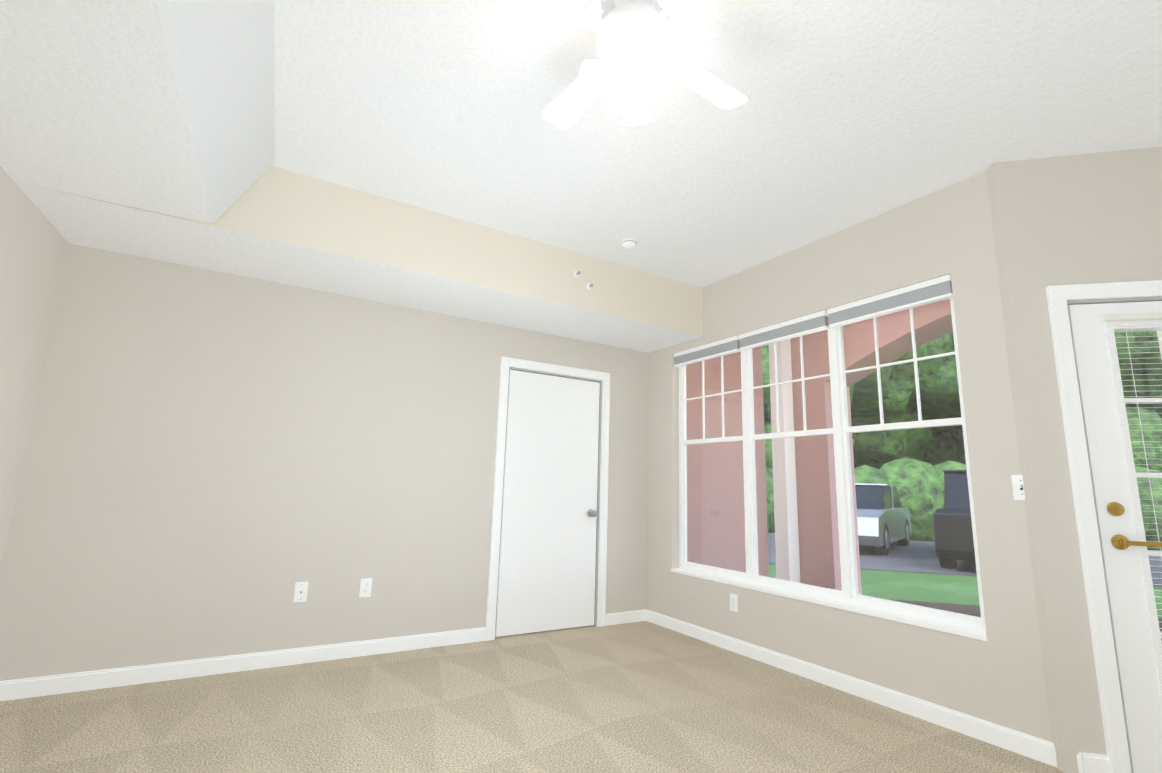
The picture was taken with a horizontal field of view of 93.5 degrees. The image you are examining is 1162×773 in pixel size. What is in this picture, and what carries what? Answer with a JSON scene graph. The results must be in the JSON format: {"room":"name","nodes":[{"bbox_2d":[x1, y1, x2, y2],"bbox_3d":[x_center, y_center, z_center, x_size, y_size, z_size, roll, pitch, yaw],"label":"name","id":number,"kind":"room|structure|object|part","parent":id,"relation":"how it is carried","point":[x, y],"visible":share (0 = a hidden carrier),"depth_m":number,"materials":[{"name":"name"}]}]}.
{"room":"empty living room","nodes":[
{"label":"empty living room","id":0,"kind":"room"},
{"bbox_2d":[0,166,68,567],"bbox_3d":[-0.770,-0.515,-1.111,0.598,2.790,9.437,8,-12,-30],"label":"wall","id":1,"kind":"structure","parent":0,"point":[34,244],"depth_m":2.68,"materials":[{"name":"paint"}]},
{"bbox_2d":[0,243,647,680],"bbox_3d":[-1.183,0.410,3.982,4.394,2.790,0.150,8,-12,-30],"label":"wall","id":2,"kind":"structure","parent":0,"point":[216,463],"depth_m":3.37,"materials":[{"name":"paint"}]},
{"bbox_2d":[0,627,485,700],"bbox_3d":[-1.802,1.639,3.298,2.603,0.092,0.014,8,-12,-30],"label":"baseboard","id":3,"kind":"structure","parent":2,"relation":"attached to","point":[14,689],"depth_m":3.13,"materials":[{"name":"white wood"}]},
{"bbox_2d":[293,582,307,601],"bbox_3d":[-1.741,1.278,3.396,0.072,0.116,0.014,8,-12,-30],"label":"outlet","id":4,"kind":"object","parent":2,"relation":"attached to","point":[300,592],"visible":1,"depth_m":3.40,"materials":[{"name":"white plastic"}]},
{"bbox_2d":[359,578,371,597],"bbox_3d":[-1.415,1.324,3.592,0.072,0.116,0.010,8,-12,-30],"label":"outlet","id":5,"kind":"object","parent":2,"relation":"attached to","point":[365,587],"visible":1,"depth_m":3.59,"materials":[{"name":"white plastic"}]},
{"bbox_2d":[485,357,609,640],"bbox_3d":[-0.257,0.872,4.463,1.037,2.111,0.172,8,-12,-30],"label":"door frame","id":6,"kind":"structure","parent":2,"relation":"attached to","point":[508,364],"depth_m":4.47,"materials":[{"name":"white wood"}]},
{"bbox_2d":[496,370,599,636],"bbox_3d":[-0.220,0.900,4.394,0.857,2.009,0.111,8,-12,-30],"label":"door","id":7,"kind":"structure","parent":2,"relation":"in","point":[547,565],"depth_m":4.39,"materials":[{"name":"white wood"}]},
{"bbox_2d":[605,610,643,625],"bbox_3d":[0.368,1.940,4.587,0.412,0.092,0.014,8,-12,-30],"label":"baseboard","id":8,"kind":"structure","parent":2,"relation":"attached to","point":[637,615],"depth_m":4.58,"materials":[{"name":"white wood"}]},
{"bbox_2d":[0,0,702,352],"bbox_3d":[1.090,-1.432,0.156,4.528,0.420,9.176,8,-12,-30],"label":"ceiling","id":9,"kind":"structure","parent":0,"point":[164,106],"depth_m":2.65,"materials":[{"name":"paint"}]},
{"bbox_2d":[574,271,580,276],"bbox_3d":[-0.022,-0.812,3.924,0.050,0.050,0.037,8,-12,-30],"label":"sprinkler","id":10,"kind":"object","parent":9,"relation":"attached to","point":[577,273],"visible":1,"depth_m":3.93,"materials":[{"name":"white metal"}]},
{"bbox_2d":[587,283,592,289],"bbox_3d":[0.070,-0.730,3.967,0.050,0.050,0.037,8,-12,-30],"label":"sprinkler","id":11,"kind":"object","parent":9,"relation":"attached to","point":[589,286],"visible":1,"depth_m":3.97,"materials":[{"name":"white metal"}]},
{"bbox_2d":[0,621,1062,772],"bbox_3d":[1.389,1.220,-0.072,5.735,0.120,9.430,8,-12,-30],"label":"floor","id":12,"kind":"structure","parent":0,"point":[642,697],"depth_m":2.61,"materials":[{"name":"carpet"}]},
{"bbox_2d":[272,0,1161,287],"bbox_3d":[1.473,-1.655,0.457,5.735,0.150,9.430,8,-12,-30],"label":"ceiling","id":13,"kind":"structure","parent":0,"point":[848,114],"depth_m":2.46,"materials":[{"name":"paint"}]},
{"bbox_2d":[622,239,636,248],"bbox_3d":[0.334,-0.981,3.778,0.101,0.040,0.100,8,-12,-30],"label":"smoke detector","id":14,"kind":"object","parent":13,"relation":"attached to","point":[629,243],"visible":1,"depth_m":3.75,"materials":[{"name":"white plastic"}]},
{"bbox_2d":[531,0,748,129],"bbox_3d":[0.180,-1.147,1.847,0.819,0.421,0.819,0,-11,11],"label":"ceiling fan","id":15,"kind":"object","parent":13,"relation":"hanging from","point":[634,41],"visible":1,"depth_m":1.80,"materials":[{"name":"white plastic"}]},
{"bbox_3d":[0.163,-0.999,1.801,0.324,0.111,0.335,8,-12,-30],"label":"lamp shade","id":16,"kind":"part","parent":15,"relation":"part of","materials":[{"name":"white glass"}]},
{"bbox_2d":[646,171,1051,741],"bbox_3d":[1.385,0.459,3.831,0.150,2.790,3.060,8,-12,-30],"label":"wall","id":17,"kind":"structure","parent":0,"point":[997,677],"depth_m":3.01,"materials":[{"name":"paint"}]},
{"bbox_2d":[730,593,737,611],"bbox_3d":[1.093,1.548,3.910,0.010,0.116,0.072,8,-12,-30],"label":"outlet","id":18,"kind":"object","parent":17,"relation":"attached to","point":[733,602],"visible":1,"depth_m":3.90,"materials":[{"name":"white plastic"}]},
{"bbox_2d":[671,274,987,640],"bbox_3d":[1.415,0.464,3.742,0.137,1.850,2.268,8,-12,-30],"label":"window","id":19,"kind":"structure","parent":17,"relation":"in","point":[833,321],"depth_m":3.47,"materials":[{"name":"white"}]},
{"bbox_2d":[644,609,1110,772],"bbox_3d":[1.334,1.760,3.453,0.016,0.092,2.980,8,-12,-30],"label":"baseboard","id":20,"kind":"structure","parent":17,"relation":"attached to","point":[1029,746],"depth_m":2.88,"materials":[{"name":"white wood"}]},
{"bbox_2d":[1011,475,1024,499],"bbox_3d":[2.050,0.470,2.543,0.018,0.116,0.072,8,-12,-30],"label":"light switch","id":21,"kind":"object","parent":17,"relation":"attached to","point":[1018,487],"visible":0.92,"depth_m":2.55,"materials":[{"name":"white plastic"}]},
{"bbox_2d":[986,146,1161,772],"bbox_3d":[2.753,0.240,2.424,1.415,2.790,0.150,-1,-11,14],"label":"wall","id":22,"kind":"structure","parent":0,"point":[1092,218],"depth_m":2.57,"materials":[{"name":"paint"}]},
{"bbox_2d":[1046,280,1161,772],"bbox_3d":[2.721,0.569,2.357,1.062,2.116,0.172,-1,-11,14],"label":"door frame","id":23,"kind":"structure","parent":22,"relation":"attached to","point":[1060,298],"depth_m":2.42,"materials":[{"name":"white wood"}]},
{"bbox_2d":[1068,301,1161,772],"bbox_3d":[2.706,0.597,2.292,0.882,2.013,0.094,-1,-11,14],"label":"door","id":24,"kind":"structure","parent":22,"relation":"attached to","point":[1131,594],"depth_m":2.39,"materials":[{"name":"white"}]},
{"label":"outside","id":25,"kind":"structure","parent":0,"visible":0},
{"bbox_2d":[686,299,952,593],"bbox_3d":[2.678,0.403,3.985,2.500,3.250,5.200,8,-12,-30],"label":"wall","id":26,"kind":"structure","parent":25,"point":[816,474],"depth_m":5.52,"materials":[{"name":"pink paint"}]},
{"bbox_2d":[768,532,1161,587],"bbox_3d":[11.799,3.760,11.859,60.000,0.030,9.000,-1,-11,14],"label":"ground","id":27,"kind":"structure","parent":25,"point":[935,563],"depth_m":10.33,"materials":[{"name":"grey asphalt"}]},
{"bbox_2d":[855,483,911,554],"bbox_3d":[6.529,3.080,13.085,1.835,1.485,4.595,-6,-13,37],"label":"car","id":28,"kind":"object","parent":27,"relation":"on","point":[889,511],"depth_m":12.01,"materials":[{"name":"grey metal"}]},
{"bbox_2d":[932,470,974,568],"bbox_3d":[8.029,2.505,10.414,1.835,1.735,4.799,-6,-13,37],"label":"car","id":29,"kind":"object","parent":27,"relation":"on","point":[951,518],"depth_m":9.03,"materials":[{"name":"black metal"}]},
{"bbox_2d":[769,564,1161,617],"bbox_3d":[18.570,9.765,43.085,140.000,0.100,140.000,8,-12,-30],"label":"grass","id":30,"kind":"structure","parent":25,"point":[971,598],"depth_m":7.49,"materials":[{"name":"green plant"}]},
{"bbox_2d":[762,344,892,469],"bbox_3d":[9.117,0.917,23.927,8.067,9.812,9.639,8,-12,-30],"label":"tree","id":31,"kind":"object","parent":30,"relation":"on","point":[860,386],"depth_m":21.04,"materials":[{"name":"green plant"}]},
{"bbox_2d":[850,332,959,468],"bbox_3d":[14.029,0.852,24.648,8.295,10.486,9.071,8,-12,-30],"label":"tree","id":32,"kind":"object","parent":30,"relation":"on","point":[923,380],"depth_m":22.18,"materials":[{"name":"green plant"}]},
{"bbox_2d":[922,428,964,465],"bbox_3d":[18.627,1.386,31.095,10.396,12.037,9.362,8,-12,-30],"label":"tree","id":33,"kind":"object","parent":30,"relation":"on","point":[958,452],"depth_m":25.69,"materials":[{"name":"green plant"}]},
{"bbox_2d":[766,457,1161,550],"bbox_3d":[11.447,3.556,15.751,35.442,3.086,2.568,-1,-11,14],"label":"hedge","id":34,"kind":"object","parent":30,"relation":"on","point":[908,501],"depth_m":15.22,"materials":[{"name":"green plant"}]},
{"bbox_2d":[923,331,1161,469],"bbox_3d":[17.764,0.594,22.549,8.496,10.450,10.323,8,-12,-30],"label":"tree","id":35,"kind":"object","parent":30,"relation":"on","point":[1133,435],"depth_m":18.36,"materials":[{"name":"green plant"}]},
{"bbox_2d":[1122,330,1161,418],"bbox_3d":[22.773,0.722,22.307,9.286,10.402,8.889,8,-12,-30],"label":"tree","id":36,"kind":"object","parent":30,"relation":"on","point":[1153,370],"depth_m":20.34,"materials":[{"name":"green plant"}]},
{"bbox_2d":[888,599,1161,640],"bbox_3d":[4.332,2.193,4.577,9.000,0.040,3.200,-1,-11,14],"label":"ground","id":37,"kind":"structure","parent":25,"point":[966,609],"depth_m":6.01,"materials":[{"name":"grey concrete"}]}
]}

